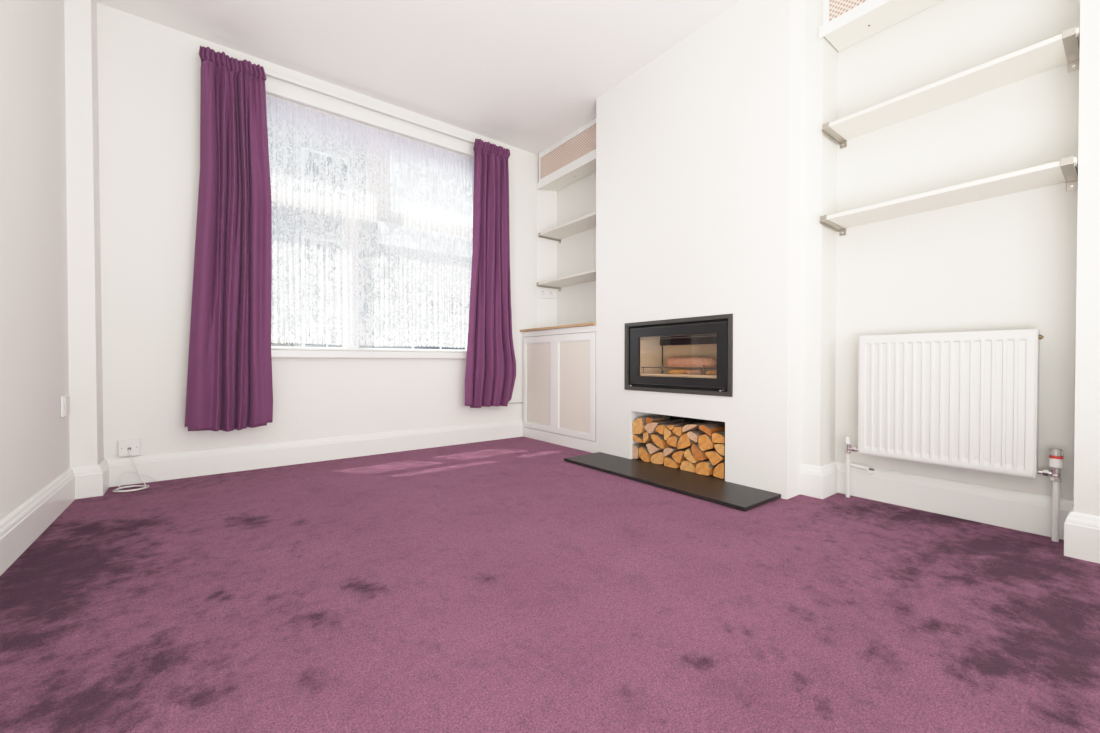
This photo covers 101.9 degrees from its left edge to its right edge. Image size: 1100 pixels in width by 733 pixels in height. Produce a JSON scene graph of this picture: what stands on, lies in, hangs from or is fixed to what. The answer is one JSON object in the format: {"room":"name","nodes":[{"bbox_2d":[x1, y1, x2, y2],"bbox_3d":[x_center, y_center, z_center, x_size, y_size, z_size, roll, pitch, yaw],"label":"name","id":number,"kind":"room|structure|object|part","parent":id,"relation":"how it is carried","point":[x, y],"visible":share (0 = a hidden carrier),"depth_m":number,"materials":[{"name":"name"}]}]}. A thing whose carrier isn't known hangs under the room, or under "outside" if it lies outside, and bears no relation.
{"room":"living room","nodes":[
{"label":"living room","id":0,"kind":"room"},
{"bbox_2d":[0,0,69,520],"bbox_3d":[-0.512,-0.607,-0.316,0.100,2.561,6.530,0,1,-37],"label":"wall","id":1,"kind":"structure","parent":0,"point":[34,340],"depth_m":1.73,"materials":[{"name":"paint"}]},
{"bbox_2d":[61,395,69,416],"bbox_3d":[-2.264,0.183,2.086,0.015,0.097,0.110,0,1,-37],"label":"wall plate","id":2,"kind":"object","parent":1,"relation":"attached to","point":[65,400],"visible":1,"depth_m":2.05,"materials":[{"name":"white plastic"}]},
{"bbox_3d":[-2.254,0.183,2.080,0.004,0.091,0.082,0,1,-37],"label":"plate","id":3,"kind":"part","parent":2,"relation":"part of","materials":[{"name":"white plastic"}]},
{"bbox_2d":[0,419,522,575],"bbox_3d":[0.627,0.587,0.567,2.765,0.153,6.529,0,1,-37],"label":"baseboard","id":4,"kind":"structure","parent":1,"relation":"attached to","point":[19,529],"depth_m":2.62,"materials":[{"name":"white paint"}]},
{"bbox_2d":[64,0,103,467],"bbox_3d":[-2.363,-0.636,2.259,0.111,2.561,0.190,0,1,-37],"label":"wall pier","id":5,"kind":"object","parent":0,"point":[81,62],"visible":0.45,"depth_m":2.19,"materials":[{"name":"paint"}]},
{"bbox_2d":[97,3,556,458],"bbox_3d":[-1.267,-0.647,3.320,3.312,2.561,0.313,0,1,-37],"label":"wall","id":6,"kind":"structure","parent":0,"point":[149,72],"depth_m":2.56,"materials":[{"name":"paint"}]},
{"bbox_2d":[118,439,140,456],"bbox_3d":[-2.288,0.441,2.427,0.088,0.088,0.032,0,1,-37],"label":"wall socket","id":7,"kind":"object","parent":6,"relation":"attached to","point":[133,445],"visible":0.99,"depth_m":2.42,"materials":[{"name":"white plastic"}]},
{"bbox_2d":[271,348,466,358],"bbox_3d":[-1.264,-0.093,3.321,1.820,0.065,0.245,0,1,-37],"label":"window sill","id":8,"kind":"structure","parent":6,"relation":"attached to","point":[275,352],"depth_m":3.13,"materials":[{"name":"white paint"}]},
{"bbox_2d":[265,75,473,156],"bbox_3d":[-1.210,-1.779,3.231,1.960,0.100,0.021,0,1,-37],"label":"trim","id":9,"kind":"structure","parent":6,"relation":"attached to","point":[274,86],"depth_m":3.13,"materials":[{"name":"white paint"}]},
{"bbox_2d":[264,70,474,143],"bbox_3d":[-1.211,-1.827,3.207,2.050,0.026,0.058,0,1,-37],"label":"track","id":10,"kind":"object","parent":6,"relation":"attached to","point":[268,73],"visible":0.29,"depth_m":3.10,"materials":[{"name":"white metal"}]},
{"bbox_2d":[185,46,272,431],"bbox_3d":[-1.871,-0.717,2.602,0.422,2.188,0.122,0,1,-37],"label":"curtain","id":11,"kind":"object","parent":10,"relation":"hanging from","point":[230,386],"visible":1,"depth_m":2.60,"materials":[{"name":"purple fabric"}]},
{"bbox_2d":[465,138,515,407],"bbox_3d":[-0.484,-0.746,3.662,0.500,2.160,0.125,0,1,-37],"label":"curtain","id":12,"kind":"object","parent":10,"relation":"hanging from","point":[490,373],"visible":1,"depth_m":3.63,"materials":[{"name":"purple fabric"}]},
{"bbox_2d":[266,95,473,347],"bbox_3d":[-1.231,-0.939,3.269,1.699,1.590,0.023,0,1,-37],"label":"curtain","id":13,"kind":"object","parent":6,"relation":"hanging from","point":[300,122],"visible":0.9,"depth_m":3.20,"materials":[{"name":"white fabric"}]},
{"bbox_2d":[271,157,473,350],"bbox_3d":[-1.288,-0.933,3.344,1.700,1.612,0.074,0,1,-37],"label":"window","id":14,"kind":"structure","parent":6,"relation":"in","point":[337,202],"depth_m":3.22,"materials":[{"name":"white plastic"}]},
{"bbox_2d":[539,289,554,298],"bbox_3d":[-0.027,-0.668,4.106,0.154,0.080,0.012,0,1,-16],"label":"wall socket","id":15,"kind":"object","parent":6,"relation":"attached to","point":[543,293],"visible":1,"depth_m":4.10,"materials":[{"name":"white plastic"}]},
{"bbox_2d":[96,0,739,154],"bbox_3d":[0.734,-1.949,0.683,3.312,0.100,6.630,0,1,-37],"label":"ceiling","id":16,"kind":"structure","parent":0,"point":[526,75],"depth_m":2.66,"materials":[{"name":"paint"}]},
{"bbox_2d":[0,436,1099,732],"bbox_3d":[0.769,0.662,0.714,3.320,0.001,6.590,0,1,-37],"label":"floor","id":17,"kind":"structure","parent":0,"point":[508,585],"depth_m":1.21,"materials":[{"name":"purple carpet"}]},
{"bbox_2d":[113,449,157,491],"bbox_3d":[-2.193,0.543,2.354,0.156,0.195,0.192,0,1,-32],"label":"cable","id":18,"kind":"object","parent":17,"relation":"on","point":[145,485],"visible":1,"depth_m":2.36,"materials":[{"name":"white plastic"}]},
{"bbox_2d":[522,325,595,452],"bbox_3d":[0.051,0.162,3.622,0.028,0.933,0.963,0,1,-37],"label":"base cabinet","id":19,"kind":"object","parent":17,"relation":"on","point":[559,365],"visible":0.98,"depth_m":3.56,"materials":[{"name":"white paint"}]},
{"bbox_3d":[-0.097,0.145,3.812,0.004,0.699,0.365,0,1,-37],"label":"panel","id":20,"kind":"part","parent":19,"relation":"part of","materials":[{"name":"beige wood"}]},
{"bbox_2d":[520,322,595,331],"bbox_3d":[0.167,-0.316,3.704,0.366,0.018,0.963,0,1,-37],"label":"countertop","id":21,"kind":"structure","parent":19,"relation":"on","point":[590,323],"depth_m":3.52,"materials":[{"name":"brown wood"}]},
{"bbox_3d":[0.050,-0.282,3.615,0.016,0.045,0.963,0,1,-37],"label":"rail","id":22,"kind":"part","parent":19,"relation":"part of","materials":[{"name":"white paint"}]},
{"bbox_3d":[0.190,0.149,3.436,0.004,0.699,0.380,0,1,-37],"label":"panel","id":23,"kind":"part","parent":19,"relation":"part of","materials":[{"name":"beige wood"}]},
{"bbox_2d":[564,452,780,510],"bbox_3d":[0.741,0.628,2.688,0.654,0.018,1.276,0,1,-37],"label":"hearth slab","id":24,"kind":"object","parent":17,"relation":"on","point":[710,488],"visible":0.88,"depth_m":2.43,"materials":[{"name":"black stone"}]},
{"bbox_2d":[633,442,652,458],"bbox_3d":[0.678,0.565,3.039,0.282,0.100,0.047,0,1,-37],"label":"log","id":25,"kind":"object","parent":24,"relation":"on","point":[636,446],"visible":0.34,"depth_m":2.96,"materials":[{"name":"brown wood"}]},
{"bbox_2d":[639,446,652,461],"bbox_3d":[0.715,0.571,2.983,0.269,0.089,0.081,0,1,-37],"label":"log","id":26,"kind":"object","parent":24,"relation":"on","point":[644,454],"visible":0.2,"depth_m":2.90,"materials":[{"name":"brown wood"}]},
{"bbox_2d":[633,433,643,442],"bbox_3d":[0.683,0.474,3.025,0.274,0.049,0.074,0,1,-37],"label":"log","id":27,"kind":"object","parent":26,"relation":"on","point":[636,437],"visible":0.21,"depth_m":2.95,"materials":[{"name":"brown wood"}]},
{"bbox_2d":[633,415,669,433],"bbox_3d":[0.690,0.389,3.020,0.288,0.111,0.086,0,1,-37],"label":"log","id":28,"kind":"object","parent":27,"relation":"on","point":[638,424],"visible":0.45,"depth_m":2.93,"materials":[{"name":"brown wood"}]},
{"bbox_2d":[643,432,657,442],"bbox_3d":[0.723,0.460,2.972,0.259,0.076,0.045,0,1,-37],"label":"log","id":29,"kind":"object","parent":26,"relation":"on","point":[647,438],"visible":0.19,"depth_m":2.90,"materials":[{"name":"brown wood"}]},
{"bbox_2d":[651,452,672,463],"bbox_3d":[0.787,0.574,2.905,0.280,0.085,0.100,0,1,-37],"label":"log","id":30,"kind":"object","parent":24,"relation":"on","point":[657,458],"visible":0.2,"depth_m":2.81,"materials":[{"name":"brown wood"}]},
{"bbox_2d":[646,442,664,453],"bbox_3d":[0.752,0.527,2.928,0.258,0.071,0.098,0,1,-37],"label":"log","id":31,"kind":"object","parent":30,"relation":"on","point":[652,448],"visible":0.25,"depth_m":2.85,"materials":[{"name":"brown wood"}]},
{"bbox_2d":[650,433,672,448],"bbox_3d":[0.777,0.472,2.896,0.256,0.082,0.107,0,1,-37],"label":"log","id":32,"kind":"object","parent":30,"relation":"on","point":[658,439],"visible":0.38,"depth_m":2.81,"materials":[{"name":"brown wood"}]},
{"bbox_2d":[644,419,683,432],"bbox_3d":[0.754,0.391,2.938,0.274,0.076,0.114,0,1,-37],"label":"log","id":33,"kind":"object","parent":32,"relation":"on","point":[650,427],"visible":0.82,"depth_m":2.87,"materials":[{"name":"brown wood"}]},
{"bbox_2d":[646,416,664,424],"bbox_3d":[0.693,0.357,2.929,0.123,0.054,0.063,0,1,-37],"label":"log","id":34,"kind":"object","parent":33,"relation":"on","point":[655,418],"visible":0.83,"depth_m":2.91,"materials":[{"name":"brown wood"}]},
{"bbox_2d":[655,421,689,433],"bbox_3d":[0.798,0.392,2.884,0.284,0.063,0.063,0,1,-37],"label":"log","id":35,"kind":"object","parent":32,"relation":"on","point":[660,429],"visible":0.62,"depth_m":2.80,"materials":[{"name":"brown wood"}]},
{"bbox_2d":[664,456,680,467],"bbox_3d":[0.847,0.589,2.819,0.275,0.056,0.096,0,1,-37],"label":"log","id":36,"kind":"object","parent":24,"relation":"on","point":[669,461],"visible":0.18,"depth_m":2.73,"materials":[{"name":"brown wood"}]},
{"bbox_2d":[663,447,690,455],"bbox_3d":[0.840,0.526,2.823,0.284,0.058,0.078,0,1,-37],"label":"log","id":37,"kind":"object","parent":36,"relation":"on","point":[670,450],"visible":0.33,"depth_m":2.75,"materials":[{"name":"brown wood"}]},
{"bbox_2d":[672,449,686,462],"bbox_3d":[0.874,0.543,2.772,0.256,0.078,0.089,0,1,-37],"label":"log","id":38,"kind":"object","parent":36,"relation":"on","point":[678,457],"visible":0.23,"depth_m":2.69,"materials":[{"name":"brown wood"}]},
{"bbox_2d":[667,435,679,446],"bbox_3d":[0.849,0.454,2.799,0.270,0.069,0.076,0,1,-37],"label":"log","id":39,"kind":"object","parent":38,"relation":"on","point":[673,440],"visible":0.23,"depth_m":2.71,"materials":[{"name":"brown wood"}]},
{"bbox_2d":[664,426,675,439],"bbox_3d":[0.836,0.414,2.838,0.281,0.085,0.055,0,1,-37],"label":"log","id":40,"kind":"object","parent":39,"relation":"on","point":[668,433],"visible":0.14,"depth_m":2.76,"materials":[{"name":"brown wood"}]},
{"bbox_2d":[666,422,699,429],"bbox_3d":[0.842,0.371,2.808,0.274,0.033,0.058,0,1,-37],"label":"log","id":41,"kind":"object","parent":40,"relation":"on","point":[671,427],"visible":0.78,"depth_m":2.74,"materials":[{"name":"brown wood"}]},
{"bbox_2d":[677,433,697,448],"bbox_3d":[0.910,0.447,2.741,0.288,0.101,0.092,0,1,-37],"label":"log","id":42,"kind":"object","parent":38,"relation":"on","point":[684,441],"visible":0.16,"depth_m":2.65,"materials":[{"name":"brown wood"}]},
{"bbox_2d":[672,426,699,435],"bbox_3d":[0.867,0.390,2.770,0.252,0.060,0.068,0,1,-37],"label":"log","id":43,"kind":"object","parent":42,"relation":"on","point":[677,430],"visible":0.16,"depth_m":2.69,"materials":[{"name":"brown wood"}]},
{"bbox_2d":[682,421,719,431],"bbox_3d":[0.927,0.363,2.702,0.272,0.054,0.102,0,1,-37],"label":"log","id":44,"kind":"object","parent":42,"relation":"on","point":[689,427],"visible":0.72,"depth_m":2.64,"materials":[{"name":"brown wood"}]},
{"bbox_2d":[680,459,708,472],"bbox_3d":[0.924,0.587,2.724,0.282,0.062,0.102,0,1,-37],"label":"log","id":45,"kind":"object","parent":24,"relation":"on","point":[686,465],"visible":0.21,"depth_m":2.64,"materials":[{"name":"brown wood"}]},
{"bbox_2d":[684,448,707,462],"bbox_3d":[0.927,0.522,2.696,0.269,0.079,0.083,0,1,-37],"label":"log","id":46,"kind":"object","parent":45,"relation":"on","point":[688,455],"visible":0.19,"depth_m":2.62,"materials":[{"name":"brown wood"}]},
{"bbox_2d":[695,460,716,475],"bbox_3d":[0.983,0.579,2.633,0.284,0.078,0.092,0,1,-37],"label":"log","id":47,"kind":"object","parent":24,"relation":"on","point":[705,467],"visible":0.33,"depth_m":2.54,"materials":[{"name":"brown wood"}]},
{"bbox_2d":[691,443,715,459],"bbox_3d":[0.968,0.494,2.662,0.292,0.088,0.089,0,1,-37],"label":"log","id":48,"kind":"object","parent":47,"relation":"on","point":[697,452],"visible":0.22,"depth_m":2.58,"materials":[{"name":"brown wood"}]},
{"bbox_2d":[687,430,705,441],"bbox_3d":[0.934,0.408,2.687,0.270,0.059,0.067,0,1,-37],"label":"log","id":49,"kind":"object","parent":48,"relation":"on","point":[693,435],"visible":0.38,"depth_m":2.61,"materials":[{"name":"brown wood"}]},
{"bbox_2d":[698,434,719,450],"bbox_3d":[0.988,0.434,2.620,0.263,0.097,0.094,0,1,-37],"label":"log","id":50,"kind":"object","parent":48,"relation":"on","point":[705,442],"visible":0.28,"depth_m":2.54,"materials":[{"name":"brown wood"}]},
{"bbox_2d":[699,422,724,435],"bbox_3d":[0.992,0.363,2.630,0.273,0.059,0.084,0,1,-37],"label":"log","id":51,"kind":"object","parent":50,"relation":"on","point":[711,428],"visible":0.66,"depth_m":2.56,"materials":[{"name":"brown wood"}]},
{"bbox_2d":[713,462,724,478],"bbox_3d":[1.048,0.572,2.560,0.286,0.092,0.068,0,1,-37],"label":"log","id":52,"kind":"object","parent":24,"relation":"on","point":[719,471],"visible":0.21,"depth_m":2.46,"materials":[{"name":"brown wood"}]},
{"bbox_2d":[705,450,724,464],"bbox_3d":[1.018,0.515,2.581,0.251,0.080,0.112,0,1,-37],"label":"log","id":53,"kind":"object","parent":52,"relation":"on","point":[715,458],"visible":0.34,"depth_m":2.50,"materials":[{"name":"brown wood"}]},
{"bbox_2d":[714,443,724,455],"bbox_3d":[1.050,0.458,2.558,0.285,0.062,0.063,0,1,-37],"label":"log","id":54,"kind":"object","parent":53,"relation":"on","point":[720,448],"visible":0.2,"depth_m":2.46,"materials":[{"name":"brown wood"}]},
{"bbox_2d":[712,431,724,442],"bbox_3d":[1.037,0.397,2.557,0.263,0.054,0.076,0,1,-37],"label":"log","id":55,"kind":"object","parent":54,"relation":"on","point":[718,437],"visible":0.24,"depth_m":2.48,"materials":[{"name":"brown wood"}]},
{"bbox_2d":[596,0,804,499],"bbox_3d":[0.878,-0.641,2.789,0.344,2.561,1.345,0,1,-37],"label":"wall","id":56,"kind":"structure","parent":0,"point":[700,149],"depth_m":2.43,"materials":[{"name":"paint"}]},
{"bbox_2d":[624,314,732,396],"bbox_3d":[0.856,-0.064,2.776,0.314,0.445,0.776,0,1,-37],"label":"stove","id":57,"kind":"object","parent":56,"relation":"in","point":[649,345],"visible":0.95,"depth_m":2.77,"materials":[{"name":"metal"}]},
{"bbox_3d":[0.742,-0.244,2.681,0.001,0.004,0.693,0,1,-37],"label":"trim","id":58,"kind":"part","parent":57,"relation":"part of","materials":[{"name":"metal"}]},
{"bbox_3d":[0.742,0.113,2.685,0.001,0.003,0.693,0,1,-37],"label":"trim","id":59,"kind":"part","parent":57,"relation":"part of","materials":[{"name":"metal"}]},
{"bbox_2d":[668,369,691,374],"bbox_3d":[0.842,0.037,2.863,0.159,0.041,0.044,0,1,17],"label":"log","id":60,"kind":"object","parent":57,"relation":"in","point":[672,371],"visible":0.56,"depth_m":2.86,"materials":[{"name":"brown wood"}]},
{"bbox_2d":[666,356,716,367],"bbox_3d":[0.891,-0.026,2.821,0.077,0.079,0.365,0,1,-37],"label":"log","id":61,"kind":"object","parent":60,"relation":"on","point":[694,361],"visible":0.86,"depth_m":2.78,"materials":[{"name":"brown wood"}]},
{"bbox_2d":[686,369,701,374],"bbox_3d":[0.904,0.039,2.785,0.108,0.042,0.041,0,1,-8],"label":"log","id":62,"kind":"object","parent":57,"relation":"in","point":[694,371],"visible":0.79,"depth_m":2.77,"materials":[{"name":"brown wood"}]},
{"bbox_2d":[705,370,716,374],"bbox_3d":[0.994,0.039,2.659,0.132,0.043,0.041,0,1,1],"label":"log","id":63,"kind":"object","parent":57,"relation":"in","point":[708,372],"visible":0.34,"depth_m":2.64,"materials":[{"name":"brown wood"}]},
{"bbox_2d":[662,415,711,422],"bbox_3d":[1.008,0.467,2.896,0.017,0.340,0.682,0,1,-37],"label":"wall niche","id":64,"kind":"object","parent":56,"relation":"in","point":[671,417],"depth_m":2.98,"materials":[{"name":"black metal"}]},
{"bbox_2d":[557,0,1099,515],"bbox_3d":[1.959,-0.628,1.569,0.306,2.561,6.530,0,1,-37],"label":"wall","id":65,"kind":"structure","parent":0,"point":[1029,259],"depth_m":1.93,"materials":[{"name":"paint"}]},
{"bbox_2d":[536,118,595,190],"bbox_3d":[0.239,-1.773,3.744,0.178,0.318,0.964,0,1,-37],"label":"upper cabinet","id":66,"kind":"object","parent":65,"relation":"attached to","point":[572,158],"visible":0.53,"depth_m":3.75,"materials":[{"name":"white paint"}]},
{"bbox_2d":[537,269,595,291],"bbox_3d":[0.242,-0.714,3.695,0.254,0.056,0.865,0,1,-37],"label":"shelf","id":67,"kind":"object","parent":65,"relation":"attached to","point":[583,277],"visible":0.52,"depth_m":3.74,"materials":[{"name":"white paint"}]},
{"bbox_2d":[538,212,595,242],"bbox_3d":[0.249,-1.155,3.696,0.234,0.056,0.865,0,1,-37],"label":"shelf","id":68,"kind":"object","parent":65,"relation":"attached to","point":[587,222],"visible":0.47,"depth_m":3.75,"materials":[{"name":"white paint"}]},
{"bbox_2d":[819,0,942,51],"bbox_3d":[1.636,-1.754,1.902,0.192,0.314,0.824,0,1,-37],"label":"upper cabinet","id":69,"kind":"object","parent":65,"relation":"attached to","point":[846,23],"visible":1,"depth_m":2.08,"materials":[{"name":"white paint"}]},
{"bbox_3d":[1.578,-1.764,1.848,0.018,0.293,0.808,0,1,-37],"label":"frame","id":70,"kind":"part","parent":69,"relation":"part of","materials":[{"name":"white paint"}]},
{"bbox_2d":[829,0,866,20],"bbox_3d":[1.562,-1.760,1.869,0.003,0.213,0.706,0,1,-37],"label":"grille","id":71,"kind":"object","parent":69,"relation":"attached to","point":[838,9],"depth_m":2.10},
{"bbox_2d":[818,156,1077,235],"bbox_3d":[1.625,-0.689,1.894,0.240,0.056,0.804,0,1,-37],"label":"shelf","id":72,"kind":"object","parent":65,"relation":"attached to","point":[1064,170],"visible":0.85,"depth_m":1.80,"materials":[{"name":"white paint"}]},
{"bbox_2d":[800,462,1099,563],"bbox_3d":[2.612,0.587,0.627,0.226,0.153,4.218,0,1,-37],"label":"baseboard","id":73,"kind":"structure","parent":65,"relation":"attached to","point":[1007,508],"depth_m":1.90,"materials":[{"name":"white paint"}]},
{"bbox_2d":[821,27,1079,148],"bbox_3d":[1.633,-1.132,1.895,0.220,0.056,0.804,0,1,-37],"label":"shelf","id":74,"kind":"object","parent":65,"relation":"attached to","point":[1064,48],"visible":0.9,"depth_m":1.80,"materials":[{"name":"white paint"}]},
{"bbox_2d":[845,329,1063,541],"bbox_3d":[1.685,0.252,1.930,0.114,0.792,0.712,0,1,-37],"label":"radiator","id":75,"kind":"object","parent":65,"relation":"attached to","point":[969,400],"visible":1,"depth_m":1.85,"materials":[{"name":"metal"}]},
{"bbox_3d":[1.644,0.138,1.895,0.007,0.561,0.574,0,1,-37],"label":"panel","id":76,"kind":"part","parent":75,"relation":"part of","materials":[{"name":"metal"}]},
{"bbox_2d":[866,329,1038,335],"bbox_3d":[1.672,-0.140,1.914,0.054,0.008,0.570,0,1,-37],"label":"grille","id":77,"kind":"object","parent":75,"relation":"attached to","point":[1019,332],"depth_m":1.78,"materials":[{"name":"metal"}]},
{"label":"outside","id":78,"kind":"structure","parent":0,"visible":0},
{"bbox_3d":[-17.769,0.984,26.599,64.000,0.020,56.170,0,1,-37],"label":"ground","id":79,"kind":"structure","parent":78,"visible":0},
{"bbox_2d":[267,128,372,347],"bbox_3d":[-9.726,-4.949,15.166,5.400,12.100,6.600,0,1,-37],"label":"house","id":80,"kind":"structure","parent":79,"relation":"on","point":[316,171],"depth_m":13.32,"materials":[{"name":"grey tile"}]},
{"bbox_3d":[-7.834,0.077,12.854,0.810,2.100,0.059,0,1,-37],"label":"door","id":81,"kind":"part","parent":80,"relation":"part of","materials":[{"name":"glass"}]},
{"bbox_3d":[-6.796,-3.181,13.572,1.190,1.240,0.019,0,1,-37],"label":"pane","id":82,"kind":"part","parent":80,"relation":"part of","materials":[{"name":"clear glass"}]},
{"bbox_3d":[-6.796,-0.581,13.600,1.190,1.240,0.019,0,1,-37],"label":"pane","id":83,"kind":"part","parent":80,"relation":"part of","materials":[{"name":"clear glass"}]},
{"bbox_3d":[-6.796,-5.781,13.543,1.190,1.240,0.019,0,1,-37],"label":"pane","id":84,"kind":"part","parent":80,"relation":"part of","materials":[{"name":"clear glass"}]},
{"bbox_2d":[372,220,470,349],"bbox_3d":[-4.260,-2.345,19.366,8.250,6.800,6.600,0,1,-37],"label":"house","id":85,"kind":"structure","parent":79,"relation":"on","point":[429,276],"depth_m":15.70,"materials":[{"name":"grey tile"}]},
{"bbox_3d":[-3.879,-0.606,15.826,1.902,1.240,0.019,0,1,-37],"label":"pane","id":86,"kind":"part","parent":85,"relation":"part of","materials":[{"name":"clear glass"}]}
]}

